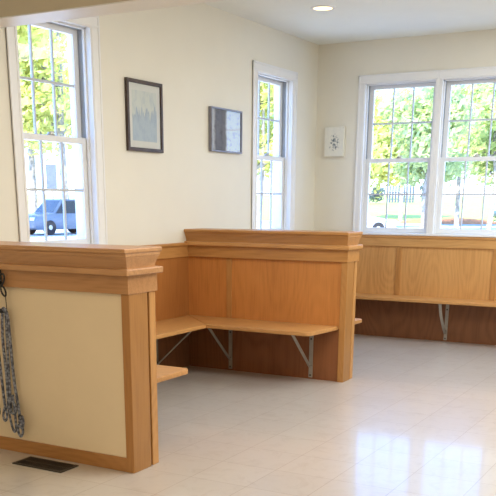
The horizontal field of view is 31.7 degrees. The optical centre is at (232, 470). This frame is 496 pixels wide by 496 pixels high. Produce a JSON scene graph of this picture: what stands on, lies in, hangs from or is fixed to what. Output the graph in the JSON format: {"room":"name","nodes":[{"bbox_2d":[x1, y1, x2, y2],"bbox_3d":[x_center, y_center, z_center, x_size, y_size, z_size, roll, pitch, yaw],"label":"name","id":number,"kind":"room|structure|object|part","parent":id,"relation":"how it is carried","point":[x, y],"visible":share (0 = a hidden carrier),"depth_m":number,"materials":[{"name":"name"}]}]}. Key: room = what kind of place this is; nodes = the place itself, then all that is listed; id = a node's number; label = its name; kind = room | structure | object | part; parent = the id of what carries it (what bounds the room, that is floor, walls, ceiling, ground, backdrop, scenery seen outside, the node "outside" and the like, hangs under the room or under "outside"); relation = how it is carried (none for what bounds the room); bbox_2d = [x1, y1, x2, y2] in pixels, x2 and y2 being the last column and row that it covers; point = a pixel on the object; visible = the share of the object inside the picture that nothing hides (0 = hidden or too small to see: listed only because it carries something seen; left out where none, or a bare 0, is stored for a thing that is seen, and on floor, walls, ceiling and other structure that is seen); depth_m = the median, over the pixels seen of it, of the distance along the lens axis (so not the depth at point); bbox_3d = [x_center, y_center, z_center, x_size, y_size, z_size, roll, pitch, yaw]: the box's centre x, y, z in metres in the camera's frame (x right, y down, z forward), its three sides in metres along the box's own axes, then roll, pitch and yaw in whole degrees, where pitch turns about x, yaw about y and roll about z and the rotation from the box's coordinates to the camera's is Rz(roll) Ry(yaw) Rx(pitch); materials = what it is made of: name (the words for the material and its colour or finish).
{"room":"waiting room","nodes":[
{"label":"waiting room","id":0,"kind":"room"},
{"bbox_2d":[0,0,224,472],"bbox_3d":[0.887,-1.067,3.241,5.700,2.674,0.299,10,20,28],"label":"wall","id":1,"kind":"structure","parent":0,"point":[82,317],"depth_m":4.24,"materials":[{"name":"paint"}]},
{"bbox_3d":[-1.018,-0.571,4.534,1.314,0.950,0.195,10,20,28],"label":"painted panel","id":2,"kind":"part","parent":1,"relation":"part of","materials":[{"name":"paint"}]},
{"bbox_3d":[-1.077,-0.126,4.582,1.300,0.071,0.012,10,20,28],"label":"baseboard","id":3,"kind":"part","parent":1,"relation":"part of","materials":[{"name":"brown wood"}]},
{"bbox_3d":[-1.000,-1.078,4.367,1.354,0.071,0.273,10,20,28],"label":"cove moulding","id":4,"kind":"part","parent":1,"relation":"part of","materials":[{"name":"brown wood"}]},
{"bbox_3d":[-0.995,-1.030,4.378,1.366,0.029,0.291,10,20,28],"label":"ledge moulding","id":5,"kind":"part","parent":1,"relation":"part of","materials":[{"name":"brown wood"}]},
{"bbox_3d":[-1.169,-0.966,4.320,0.033,0.105,0.064,10,20,28],"label":"wall hook","id":6,"kind":"object","parent":1,"relation":"attached to","visible":0},
{"bbox_2d":[0,356,7,421],"bbox_3d":[-1.202,-0.598,4.443,0.105,0.705,0.021,10,20,28],"label":"leash","id":7,"kind":"object","parent":6,"relation":"hanging from","point":[4,411],"visible":1,"depth_m":4.49,"materials":[{"name":"fabric"}]},
{"bbox_2d":[0,273,24,437],"bbox_3d":[-1.114,-0.575,4.411,0.124,0.832,0.034,12,21,33],"label":"leash","id":8,"kind":"object","parent":6,"relation":"hanging from","point":[4,313],"visible":1,"depth_m":4.45,"materials":[{"name":"grey metal"}]},
{"bbox_2d":[0,3,318,245],"bbox_3d":[-1.792,-1.435,4.402,0.160,2.674,10.200,10,20,28],"label":"wall","id":9,"kind":"structure","parent":0,"point":[202,55],"depth_m":6.49,"materials":[{"name":"beige paint"}]},
{"bbox_2d":[5,16,107,244],"bbox_3d":[-1.142,-2.087,5.415,0.254,1.442,0.840,10,20,28],"label":"window","id":10,"kind":"structure","parent":9,"relation":"in","point":[83,34],"depth_m":5.54,"materials":[{"name":"white paint"}]},
{"bbox_3d":[-1.154,-2.377,5.333,0.031,0.683,0.656,10,20,28],"label":"sash","id":11,"kind":"part","parent":10,"relation":"part of","materials":[{"name":"white plastic"}]},
{"bbox_3d":[-1.125,-1.758,5.506,0.031,0.672,0.656,10,20,28],"label":"sash","id":12,"kind":"part","parent":10,"relation":"part of","materials":[{"name":"white plastic"}]},
{"bbox_2d":[124,77,163,152],"bbox_3d":[-0.607,-2.459,6.059,0.021,0.459,0.425,10,20,28],"label":"framed picture","id":13,"kind":"object","parent":9,"relation":"attached to","point":[143,99],"visible":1,"depth_m":6.05,"materials":[{"name":"brown wood"}]},
{"bbox_2d":[132,89,156,142],"bbox_3d":[-0.610,-2.460,6.061,0.007,0.323,0.289,10,20,28],"label":"print","id":14,"kind":"object","parent":13,"relation":"attached to","point":[144,101],"depth_m":6.06},
{"bbox_2d":[139,242,189,367],"bbox_3d":[-0.927,-1.007,5.917,0.034,0.966,2.384,10,20,28],"label":"wainscoting","id":15,"kind":"structure","parent":9,"relation":"attached to","point":[172,293],"depth_m":6.70,"materials":[{"name":"brown wood"}]},
{"bbox_3d":[-0.937,-1.146,5.880,0.010,0.463,2.384,10,20,28],"label":"wainscot panel","id":16,"kind":"part","parent":15,"relation":"part of","materials":[{"name":"brown wood"}]},
{"bbox_3d":[-0.932,-1.407,5.797,0.020,0.085,2.384,10,20,28],"label":"wainscot rail","id":17,"kind":"part","parent":15,"relation":"part of","materials":[{"name":"brown wood"}]},
{"bbox_3d":[-0.938,-0.729,6.009,0.010,0.380,2.384,10,20,28],"label":"panel","id":18,"kind":"part","parent":15,"relation":"part of","materials":[{"name":"brown wood"}]},
{"bbox_2d":[208,106,242,153],"bbox_3d":[-0.050,-2.723,6.989,0.029,0.327,0.492,10,20,28],"label":"framed picture","id":19,"kind":"object","parent":9,"relation":"attached to","point":[225,125],"visible":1,"depth_m":6.98,"materials":[{"name":"grey metal"}]},
{"bbox_2d":[251,60,297,229],"bbox_3d":[0.291,-2.825,7.811,0.254,1.442,0.840,10,20,28],"label":"window","id":20,"kind":"structure","parent":9,"relation":"in","point":[285,82],"depth_m":7.94,"materials":[{"name":"white paint"}]},
{"bbox_3d":[0.279,-3.114,7.728,0.031,0.683,0.656,10,20,28],"label":"sash","id":21,"kind":"part","parent":20,"relation":"part of","materials":[{"name":"white plastic"}]},
{"bbox_3d":[0.308,-2.495,7.902,0.031,0.672,0.656,10,20,28],"label":"sash","id":22,"kind":"part","parent":20,"relation":"part of","materials":[{"name":"white plastic"}]},
{"bbox_2d":[0,334,495,495],"bbox_3d":[0.748,0.337,3.428,6.020,0.120,10.520,10,20,28],"label":"floor","id":23,"kind":"structure","parent":0,"point":[413,417],"depth_m":4.98,"materials":[{"name":"tile"}]},
{"bbox_2d":[12,456,78,472],"bbox_3d":[-0.941,-0.033,4.393,0.320,0.006,0.136,10,20,28],"label":"floor vent","id":24,"kind":"object","parent":23,"relation":"in","point":[34,462],"visible":1,"depth_m":4.39,"materials":[{"name":"black metal"}]},
{"bbox_2d":[157,365,187,382],"bbox_3d":[-0.876,-0.404,4.891,1.250,0.396,0.436,10,20,28],"label":"bench","id":25,"kind":"object","parent":23,"relation":"on","point":[164,373],"visible":0.15,"depth_m":4.63,"materials":[{"name":"brown wood"}]},
{"bbox_2d":[156,315,337,377],"bbox_3d":[-0.267,-0.709,5.882,1.280,0.396,1.938,10,20,28],"label":"bench","id":26,"kind":"object","parent":23,"relation":"on","point":[188,323],"visible":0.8,"depth_m":6.37,"materials":[{"name":"brown wood"}]},
{"bbox_2d":[355,318,361,323],"bbox_3d":[0.378,-1.042,6.964,1.276,0.396,0.318,10,20,28],"label":"bench","id":27,"kind":"object","parent":23,"relation":"on","point":[357,320],"visible":0.08,"depth_m":6.68,"materials":[{"name":"brown wood"}]},
{"bbox_2d":[356,293,495,339],"bbox_3d":[3.204,-1.183,7.450,5.678,0.396,0.291,10,20,28],"label":"bench","id":28,"kind":"object","parent":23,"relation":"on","point":[401,298],"visible":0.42,"depth_m":8.12,"materials":[{"name":"brown wood"}]},
{"bbox_2d":[184,228,362,382],"bbox_3d":[0.286,-1.282,6.648,1.366,1.065,0.277,10,20,28],"label":"wall","id":29,"kind":"structure","parent":0,"point":[292,276],"depth_m":6.51,"materials":[{"name":"brown wood"}]},
{"bbox_3d":[0.263,-0.962,6.760,1.314,0.388,0.173,10,20,28],"label":"panel","id":30,"kind":"part","parent":29,"relation":"part of","materials":[{"name":"brown wood"}]},
{"bbox_3d":[0.264,-1.416,6.620,1.314,0.562,0.173,10,20,28],"label":"panel","id":31,"kind":"part","parent":29,"relation":"part of","materials":[{"name":"brown wood"}]},
{"bbox_3d":[0.288,-1.690,6.521,1.366,0.029,0.269,10,20,28],"label":"ledge moulding","id":32,"kind":"part","parent":29,"relation":"part of","materials":[{"name":"brown wood"}]},
{"bbox_3d":[0.282,-1.737,6.510,1.354,0.071,0.251,10,20,28],"label":"cove moulding","id":33,"kind":"part","parent":29,"relation":"part of","materials":[{"name":"brown wood"}]},
{"bbox_2d":[204,0,495,44],"bbox_3d":[0.756,-2.370,2.590,6.620,0.200,11.120,10,20,28],"label":"ceiling","id":34,"kind":"structure","parent":0,"point":[351,20],"depth_m":6.94,"materials":[{"name":"paint"}]},
{"bbox_2d":[310,5,335,11],"bbox_3d":[0.689,-3.512,6.630,0.196,0.008,0.196,10,20,28],"label":"recessed light","id":35,"kind":"object","parent":34,"relation":"in","point":[321,8],"visible":1,"depth_m":6.63,"materials":[{"name":"white paint"}]},
{"bbox_3d":[0.689,-3.514,6.629,0.142,0.002,0.142,2,17,7],"label":"bulb","id":36,"kind":"part","parent":35,"relation":"part of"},
{"bbox_2d":[313,29,495,237],"bbox_3d":[3.254,-2.332,7.351,5.860,2.674,0.160,10,20,28],"label":"wall","id":37,"kind":"structure","parent":0,"point":[340,65],"depth_m":8.16,"materials":[{"name":"beige paint"}]},
{"bbox_2d":[324,126,344,156],"bbox_3d":[0.979,-3.146,8.345,0.202,0.268,0.032,10,20,28],"label":"canvas painting","id":38,"kind":"object","parent":37,"relation":"attached to","point":[334,142],"visible":1,"depth_m":8.33},
{"bbox_2d":[353,70,439,235],"bbox_3d":[1.556,-2.940,8.195,0.764,1.442,0.254,10,20,28],"label":"window","id":39,"kind":"structure","parent":37,"relation":"in","point":[368,84],"depth_m":8.17,"materials":[{"name":"white paint"}]},
{"bbox_3d":[1.560,-2.606,8.271,0.656,0.672,0.031,10,20,28],"label":"sash","id":40,"kind":"part","parent":39,"relation":"part of","materials":[{"name":"white plastic"}]},
{"bbox_3d":[1.579,-3.228,8.110,0.656,0.683,0.031,10,20,28],"label":"sash","id":41,"kind":"part","parent":39,"relation":"part of","materials":[{"name":"white plastic"}]},
{"bbox_2d":[354,235,495,344],"bbox_3d":[3.273,-1.479,7.487,5.690,0.964,0.030,10,20,28],"label":"wainscoting","id":42,"kind":"structure","parent":37,"relation":"attached to","point":[423,266],"depth_m":8.26,"materials":[{"name":"brown wood"}]},
{"bbox_3d":[3.280,-1.202,7.580,5.683,0.380,0.010,10,20,28],"label":"panel","id":43,"kind":"part","parent":42,"relation":"part of","materials":[{"name":"brown wood"}]},
{"bbox_3d":[3.282,-1.621,7.450,5.683,0.466,0.010,10,20,28],"label":"wainscot panel","id":44,"kind":"part","parent":42,"relation":"part of","materials":[{"name":"brown wood"}]},
{"bbox_3d":[3.279,-1.879,7.364,5.683,0.079,0.024,10,20,28],"label":"wainscot rail","id":45,"kind":"part","parent":42,"relation":"part of","materials":[{"name":"brown wood"}]},
{"bbox_2d":[428,66,495,237],"bbox_3d":[2.227,-2.824,7.829,0.783,1.442,0.254,10,20,28],"label":"window","id":46,"kind":"structure","parent":37,"relation":"in","point":[476,75],"depth_m":7.88,"materials":[{"name":"white paint"}]},
{"bbox_3d":[2.191,-2.497,7.927,0.656,0.672,0.031,10,20,28],"label":"sash","id":47,"kind":"part","parent":46,"relation":"part of","materials":[{"name":"white plastic"}]},
{"bbox_3d":[2.211,-3.120,7.766,0.656,0.683,0.031,10,20,28],"label":"sash","id":48,"kind":"part","parent":46,"relation":"part of","materials":[{"name":"white plastic"}]},
{"label":"outside","id":49,"kind":"structure","parent":0,"visible":0},
{"bbox_2d":[28,195,495,220],"bbox_3d":[1.326,-60.642,195.822,418.929,3.400,384.677,10,20,28],"label":"lawn","id":50,"kind":"structure","parent":49,"point":[472,207],"depth_m":104.72,"materials":[{"name":"plant"}]},
{"bbox_2d":[369,183,385,202],"bbox_3d":[18.652,-36.448,114.572,2.910,2.441,2.809,10,20,28],"label":"shrub","id":51,"kind":"object","parent":50,"relation":"on","point":[382,190],"visible":0.7,"depth_m":114.32,"materials":[{"name":"green plant"}]},
{"bbox_2d":[388,185,414,202],"bbox_3d":[23.219,-37.960,119.726,3.600,2.400,0.120,0,17,0],"label":"fence","id":52,"kind":"object","parent":50,"relation":"on","point":[389,192],"visible":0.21,"depth_m":119.67,"materials":[{"name":"white wood"}]},
{"bbox_2d":[375,88,429,219],"bbox_3d":[14.771,-28.472,75.668,9.137,13.200,9.700,2,17,5],"label":"tree","id":53,"kind":"object","parent":50,"relation":"on","point":[400,212],"visible":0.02,"depth_m":76.38,"materials":[{"name":"green plant"}]},
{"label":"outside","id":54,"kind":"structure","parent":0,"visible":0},
{"bbox_2d":[397,218,495,223],"bbox_3d":[17.790,-20.479,71.314,8.640,0.420,7.200,10,20,28],"label":"mulch bed","id":55,"kind":"object","parent":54,"point":[444,220],"visible":0.65,"depth_m":69.10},
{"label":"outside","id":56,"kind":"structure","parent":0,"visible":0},
{"bbox_2d":[30,226,495,240],"bbox_3d":[0.134,-4.907,21.512,337.467,0.001,240.040,10,20,28],"label":"parking lot","id":57,"kind":"structure","parent":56,"point":[38,235],"depth_m":47.28,"materials":[{"name":"grey asphalt"}]},
{"bbox_2d":[17,25,66,105],"bbox_3d":[-10.248,-17.968,37.597,7.442,15.504,9.455,-7,19,-22],"label":"tree","id":58,"kind":"object","parent":57,"relation":"on","point":[38,34],"visible":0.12,"depth_m":37.03,"materials":[{"name":"green plant"}]},
{"bbox_2d":[18,32,72,229],"bbox_3d":[-10.165,-22.374,50.195,9.818,16.472,6.475,-10,20,-30],"label":"tree","id":59,"kind":"object","parent":57,"relation":"on","point":[44,109],"visible":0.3,"depth_m":48.71,"materials":[{"name":"green plant"}]},
{"bbox_2d":[45,164,56,198],"bbox_3d":[-12.348,-18.959,60.016,0.720,4.000,0.170,0,17,1],"label":"street sign","id":60,"kind":"object","parent":57,"relation":"on","point":[51,176],"visible":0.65,"depth_m":59.60,"materials":[{"name":"white metal"}]},
{"bbox_2d":[29,199,76,234],"bbox_3d":[-8.827,-13.078,44.910,1.830,1.720,4.520,15,23,39],"label":"car","id":61,"kind":"object","parent":57,"relation":"on","point":[54,207],"visible":0.52,"depth_m":43.90,"materials":[{"name":"blue metal"}]},
{"bbox_2d":[257,82,273,228],"bbox_3d":[1.446,-16.580,43.243,7.457,9.586,5.670,0,17,1],"label":"tree","id":62,"kind":"object","parent":57,"relation":"on","point":[263,86],"visible":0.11,"depth_m":42.52,"materials":[{"name":"green plant"}]},
{"bbox_2d":[368,214,395,227],"bbox_3d":[6.123,-13.007,45.286,4.520,1.450,1.830,0,17,0],"label":"car","id":63,"kind":"object","parent":57,"relation":"on","point":[377,222],"visible":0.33,"depth_m":44.45,"materials":[{"name":"silver metal"}]},
{"bbox_2d":[370,90,421,197],"bbox_3d":[7.939,-19.815,54.199,8.800,9.310,8.985,10,20,28],"label":"tree","id":64,"kind":"object","parent":57,"relation":"on","point":[381,136],"visible":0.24,"depth_m":53.42,"materials":[{"name":"green plant"}]},
{"bbox_2d":[377,85,479,227],"bbox_3d":[10.176,-16.671,46.049,5.330,8.153,6.307,10,20,28],"label":"tree","id":65,"kind":"object","parent":57,"relation":"on","point":[421,134],"visible":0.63,"depth_m":44.82,"materials":[{"name":"green plant"}]},
{"bbox_2d":[448,83,495,229],"bbox_3d":[15.114,-18.642,50.731,7.065,9.182,6.844,10,20,28],"label":"tree","id":66,"kind":"object","parent":57,"relation":"on","point":[481,147],"visible":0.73,"depth_m":50.03,"materials":[{"name":"green plant"}]},
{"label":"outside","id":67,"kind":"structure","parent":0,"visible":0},
{"bbox_2d":[262,221,495,225],"bbox_3d":[0.458,-19.673,69.281,304.096,0.001,180.791,10,20,28],"label":"street","id":68,"kind":"structure","parent":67,"point":[264,223],"depth_m":66.79,"materials":[{"name":"grey asphalt"}]},
{"bbox_2d":[23,59,72,212],"bbox_3d":[-16.041,-29.370,66.945,9.695,19.888,12.646,-1,17,-3],"label":"tree","id":69,"kind":"object","parent":68,"relation":"on","point":[32,170],"visible":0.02,"depth_m":68.06,"materials":[{"name":"green plant"}]},
{"bbox_2d":[36,54,71,149],"bbox_3d":[-9.793,-25.826,59.557,10.130,17.539,9.006,-10,20,-30],"label":"tree","id":70,"kind":"object","parent":68,"relation":"on","point":[66,73],"visible":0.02,"depth_m":56.97,"materials":[{"name":"green plant"}]},
{"bbox_2d":[416,84,492,225],"bbox_3d":[15.794,-22.531,59.442,8.296,11.452,8.221,10,20,28],"label":"tree","id":71,"kind":"object","parent":68,"relation":"on","point":[467,90],"visible":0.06,"depth_m":58.23,"materials":[{"name":"green plant"}]}
]}

